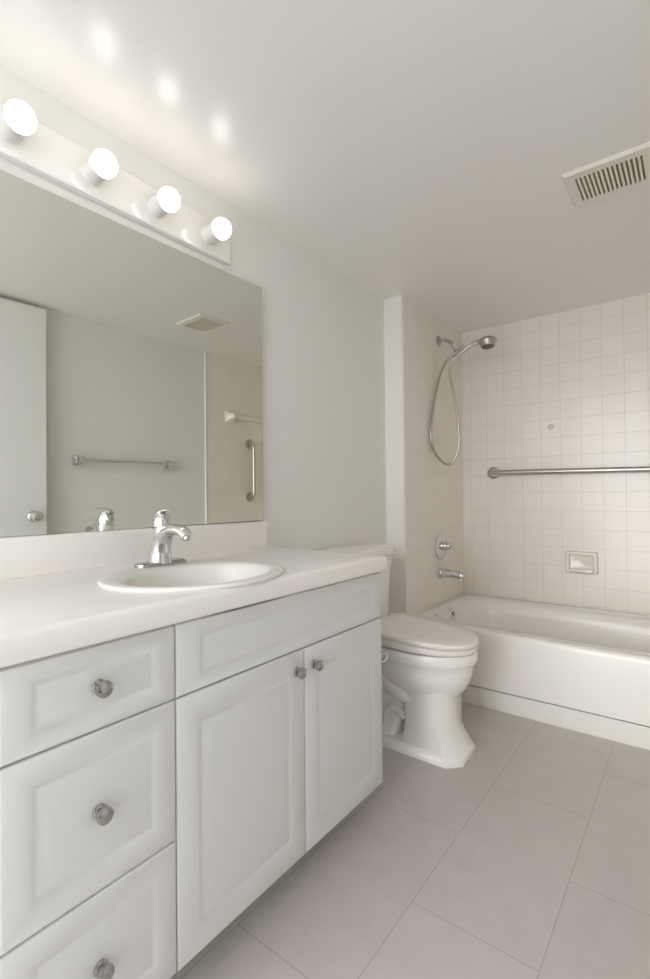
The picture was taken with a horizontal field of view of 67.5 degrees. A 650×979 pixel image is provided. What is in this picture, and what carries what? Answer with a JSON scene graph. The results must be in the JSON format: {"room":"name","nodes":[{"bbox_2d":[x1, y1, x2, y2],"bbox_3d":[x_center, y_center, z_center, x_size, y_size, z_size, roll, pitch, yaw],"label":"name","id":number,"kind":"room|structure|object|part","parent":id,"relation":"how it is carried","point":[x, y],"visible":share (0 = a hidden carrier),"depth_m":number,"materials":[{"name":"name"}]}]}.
{"room":"bathroom","nodes":[
{"label":"bathroom","id":0,"kind":"room"},
{"bbox_2d":[0,65,386,549],"bbox_3d":[-0.603,0.001,1.515,0.100,2.092,3.078,-1,-1,37],"label":"wall","id":1,"kind":"structure","parent":0,"point":[324,442],"depth_m":2.10,"materials":[{"name":"paint"}]},
{"bbox_2d":[0,100,231,265],"bbox_3d":[-0.556,-0.881,1.412,0.123,0.124,0.823,-1,-1,37],"label":"vanity light","id":2,"kind":"object","parent":1,"relation":"attached to","point":[96,176],"visible":1,"depth_m":1.35,"materials":[{"name":"metal"}]},
{"bbox_2d":[0,100,36,144],"bbox_3d":[-0.735,-0.879,1.162,0.104,0.067,0.067,-1,-1,37],"label":"bulb","id":3,"kind":"object","parent":2,"relation":"attached to","point":[18,120],"depth_m":1.14,"materials":[{"name":"white glass"}]},
{"bbox_2d":[81,149,117,185],"bbox_3d":[-0.610,-0.878,1.325,0.104,0.067,0.067,-1,-1,37],"label":"bulb","id":4,"kind":"object","parent":2,"relation":"attached to","point":[96,170],"depth_m":1.31,"materials":[{"name":"white glass"}]},
{"bbox_2d":[147,187,180,217],"bbox_3d":[-0.487,-0.878,1.486,0.104,0.067,0.067,-1,-1,37],"label":"bulb","id":5,"kind":"object","parent":2,"relation":"attached to","point":[164,202],"depth_m":1.47,"materials":[{"name":"white glass"}]},
{"bbox_2d":[201,217,231,244],"bbox_3d":[-0.363,-0.877,1.649,0.104,0.067,0.067,-1,-1,37],"label":"bulb","id":6,"kind":"object","parent":2,"relation":"attached to","point":[220,229],"depth_m":1.63,"materials":[{"name":"white glass"}]},
{"bbox_2d":[0,169,262,536],"bbox_3d":[-0.599,-0.332,1.424,0.025,0.897,1.147,-1,-1,37],"label":"mirror","id":7,"kind":"object","parent":1,"relation":"attached to","point":[131,361],"visible":1,"depth_m":1.41,"materials":[{"name":"silver mirror"}]},
{"bbox_2d":[0,520,266,580],"bbox_3d":[-0.588,0.169,1.430,0.019,0.104,1.182,-1,-1,37],"label":"backsplash","id":8,"kind":"structure","parent":1,"relation":"attached to","point":[34,555],"depth_m":1.37,"materials":[{"name":"white laminate"}]},
{"bbox_2d":[0,0,649,333],"bbox_3d":[0.296,-1.096,1.310,1.810,0.080,4.037,-1,-1,37],"label":"ceiling","id":9,"kind":"structure","parent":0,"point":[420,151],"depth_m":1.38,"materials":[{"name":"paint"}]},
{"bbox_2d":[561,142,649,205],"bbox_3d":[0.963,-1.054,1.643,0.259,0.010,0.220,-1,-1,37],"label":"ceiling vent","id":10,"kind":"object","parent":9,"relation":"in","point":[630,168],"visible":1,"depth_m":1.63,"materials":[{"name":"plastic"}]},
{"bbox_2d":[384,295,404,614],"bbox_3d":[0.654,0.004,2.994,0.105,2.092,0.918,-1,-1,37],"label":"wall","id":11,"kind":"structure","parent":0,"point":[394,469],"depth_m":2.63,"materials":[{"name":"paint"}]},
{"bbox_2d":[401,295,463,614],"bbox_3d":[0.668,-0.170,2.924,0.008,1.746,0.814,-1,-1,37],"label":"tile","id":12,"kind":"structure","parent":11,"relation":"attached to","point":[433,490],"depth_m":2.84,"materials":[{"name":"white tile"}]},
{"bbox_2d":[435,534,453,559],"bbox_3d":[0.738,0.346,2.914,0.099,0.158,0.158,-1,-1,37],"label":"shower valve","id":13,"kind":"object","parent":12,"relation":"attached to","point":[441,546],"visible":1,"depth_m":2.91,"materials":[{"name":"silver metal"}]},
{"bbox_3d":[0.740,0.346,2.908,0.094,0.066,0.055,-1,-1,45],"label":"lever","id":14,"kind":"part","parent":13,"relation":"part of","materials":[{"name":"silver metal"}]},
{"bbox_2d":[439,568,465,579],"bbox_3d":[0.762,0.503,2.896,0.154,0.064,0.064,-1,-1,37],"label":"tub spout","id":15,"kind":"object","parent":12,"relation":"attached to","point":[443,573],"visible":1,"depth_m":2.88,"materials":[{"name":"silver metal"}]},
{"bbox_2d":[430,335,496,464],"bbox_3d":[0.799,-0.542,2.804,0.356,0.795,0.196,-1,-1,37],"label":"shower","id":16,"kind":"object","parent":12,"relation":"attached to","point":[486,342],"visible":1,"depth_m":2.87,"materials":[{"name":"metal"}]},
{"bbox_3d":[0.740,-0.883,2.935,0.099,0.067,0.021,-1,-1,37],"label":"shower arm","id":17,"kind":"part","parent":16,"relation":"part of","materials":[{"name":"metal"}]},
{"bbox_3d":[0.837,-0.824,2.833,0.158,0.084,0.036,-1,-1,37],"label":"handle","id":18,"kind":"part","parent":16,"relation":"part of","materials":[{"name":"silver metal"}]},
{"bbox_2d":[170,702,649,978],"bbox_3d":[0.795,1.067,0.923,3.010,0.080,4.037,-1,-1,37],"label":"floor","id":19,"kind":"structure","parent":0,"point":[529,858],"depth_m":1.29,"materials":[{"name":"tile"}]},
{"bbox_2d":[0,572,382,978],"bbox_3d":[-0.368,0.654,1.265,0.555,0.776,1.169,-1,-1,37],"label":"vanity cabinet","id":20,"kind":"object","parent":19,"relation":"on","point":[156,783],"visible":1,"depth_m":0.95,"materials":[{"name":"white wood"}]},
{"bbox_3d":[-0.392,0.549,0.839,0.020,0.272,0.303,-1,-1,37],"label":"drawer","id":21,"kind":"part","parent":20,"relation":"part of","materials":[{"name":"white wood"}]},
{"bbox_3d":[-0.394,0.340,0.841,0.020,0.142,0.303,-1,-1,37],"label":"drawer","id":22,"kind":"part","parent":20,"relation":"part of","materials":[{"name":"white wood"}]},
{"bbox_3d":[-0.389,0.815,0.836,0.020,0.254,0.303,-1,-1,37],"label":"drawer","id":23,"kind":"part","parent":20,"relation":"part of","materials":[{"name":"white wood"}]},
{"bbox_3d":[-0.377,0.337,0.825,0.026,0.029,0.029,-1,-1,37],"label":"knob","id":24,"kind":"part","parent":20,"relation":"part of","materials":[{"name":"silver metal"}]},
{"bbox_3d":[-0.375,0.549,0.823,0.026,0.029,0.029,-1,-1,37],"label":"knob","id":25,"kind":"part","parent":20,"relation":"part of","materials":[{"name":"silver metal"}]},
{"bbox_3d":[-0.372,0.813,0.820,0.026,0.029,0.029,-1,-1,37],"label":"knob","id":26,"kind":"part","parent":20,"relation":"part of","materials":[{"name":"silver metal"}]},
{"bbox_2d":[0,520,386,667],"bbox_3d":[-0.377,0.189,1.271,0.548,0.150,1.186,-1,-1,37],"label":"countertop","id":27,"kind":"structure","parent":20,"relation":"on","point":[52,602],"depth_m":1.17,"materials":[{"name":"white laminate"}]},
{"bbox_2d":[134,509,192,567],"bbox_3d":[-0.420,0.130,1.326,0.163,0.155,0.156,-1,-1,37],"label":"faucet","id":28,"kind":"object","parent":27,"relation":"on","point":[164,532],"visible":1,"depth_m":1.33,"materials":[{"name":"silver metal"}]},
{"bbox_3d":[-0.455,0.203,1.353,0.052,0.010,0.156,-1,-1,37],"label":"plate","id":29,"kind":"part","parent":28,"relation":"part of","materials":[{"name":"silver metal"}]},
{"bbox_3d":[-0.438,0.094,1.340,0.098,0.083,0.049,-1,-1,37],"label":"lever","id":30,"kind":"part","parent":28,"relation":"part of","materials":[{"name":"silver metal"}]},
{"bbox_3d":[-0.420,0.148,1.326,0.163,0.110,0.068,-1,-1,37],"label":"spout","id":31,"kind":"part","parent":28,"relation":"part of","materials":[{"name":"silver metal"}]},
{"bbox_2d":[97,560,284,592],"bbox_3d":[-0.319,0.285,1.221,0.412,0.158,0.468,-1,-1,37],"label":"sink","id":32,"kind":"object","parent":27,"relation":"in","point":[188,576],"visible":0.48,"depth_m":1.29,"materials":[{"name":"ceramic"}]},
{"bbox_3d":[-0.178,0.680,1.116,0.020,0.530,0.390,-1,-1,37],"label":"door","id":33,"kind":"part","parent":20,"relation":"part of","materials":[{"name":"white wood"}]},
{"bbox_3d":[-0.062,0.466,1.236,0.026,0.029,0.029,-1,-1,37],"label":"knob","id":34,"kind":"part","parent":20,"relation":"part of","materials":[{"name":"silver metal"}]},
{"bbox_3d":[-0.019,0.466,1.292,0.026,0.029,0.029,-1,-1,37],"label":"knob","id":35,"kind":"part","parent":20,"relation":"part of","materials":[{"name":"silver metal"}]},
{"bbox_3d":[0.060,0.681,1.428,0.020,0.530,0.389,-1,-1,37],"label":"door","id":36,"kind":"part","parent":20,"relation":"part of","materials":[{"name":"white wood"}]},
{"bbox_2d":[381,652,387,663],"bbox_3d":[0.164,0.553,1.622,0.083,0.040,0.043,-1,-1,37],"label":"toilet paper holder","id":37,"kind":"object","parent":20,"relation":"attached to","point":[383,653],"visible":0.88,"depth_m":1.60,"materials":[{"name":"silver metal"}]},
{"bbox_2d":[317,543,478,768],"bbox_3d":[0.317,0.652,2.062,0.661,0.784,0.458,-1,-1,37],"label":"toilet","id":38,"kind":"object","parent":19,"relation":"on","point":[429,664],"visible":0.62,"depth_m":1.89,"materials":[{"name":"ceramic"}]},
{"bbox_3d":[0.129,0.286,2.206,0.197,0.046,0.458,-1,-1,37],"label":"tank lid","id":39,"kind":"part","parent":38,"relation":"part of","materials":[{"name":"ceramic"}]},
{"bbox_3d":[0.131,0.466,2.204,0.185,0.313,0.438,-1,-1,37],"label":"tank","id":40,"kind":"part","parent":38,"relation":"part of","materials":[{"name":"ceramic"}]},
{"bbox_3d":[0.411,0.604,1.991,0.421,0.046,0.327,-1,-1,37],"label":"seat","id":41,"kind":"part","parent":38,"relation":"part of","materials":[{"name":"plastic"}]},
{"bbox_3d":[0.410,0.582,1.991,0.425,0.046,0.331,-1,-1,37],"label":"lid","id":42,"kind":"part","parent":38,"relation":"part of","materials":[{"name":"plastic"}]},
{"bbox_2d":[417,593,649,749],"bbox_3d":[1.270,0.855,2.454,1.487,0.367,0.826,-1,-1,37],"label":"bathtub","id":43,"kind":"object","parent":19,"relation":"on","point":[585,670],"visible":0.73,"depth_m":2.22,"materials":[{"name":"ceramic"}]},
{"bbox_3d":[0.753,0.739,2.872,0.024,0.072,0.072,-1,-1,37],"label":"overflow plate","id":44,"kind":"part","parent":43,"relation":"part of","materials":[{"name":"silver metal"}]},
{"bbox_2d":[461,293,649,614],"bbox_3d":[1.542,-0.006,2.832,1.505,2.092,0.100,-1,-1,37],"label":"wall","id":45,"kind":"structure","parent":0,"point":[584,372],"depth_m":2.88,"materials":[{"name":"tile"}]},
{"bbox_2d":[487,466,649,478],"bbox_3d":[1.487,-0.107,2.769,1.150,0.089,0.067,-1,-1,37],"label":"grab bar","id":46,"kind":"object","parent":45,"relation":"attached to","point":[493,472],"visible":1,"depth_m":2.80,"materials":[{"name":"metal"}]},
{"bbox_3d":[1.485,-0.107,2.767,1.105,0.044,0.062,-1,-1,37],"label":"rail","id":47,"kind":"part","parent":46,"relation":"part of","materials":[{"name":"metal"}]},
{"bbox_2d":[565,551,597,574],"bbox_3d":[1.470,0.422,2.793,0.168,0.128,0.046,-1,-1,37],"label":"soap dish","id":48,"kind":"object","parent":45,"relation":"attached to","point":[578,562],"visible":1,"depth_m":2.80,"materials":[{"name":"ceramic"}]},
{"bbox_2d":[568,568,593,573],"bbox_3d":[1.469,0.467,2.792,0.132,0.022,0.042,-1,-1,37],"label":"tray","id":49,"kind":"object","parent":48,"relation":"on","point":[570,570],"depth_m":2.79,"materials":[{"name":"ceramic"}]}
]}

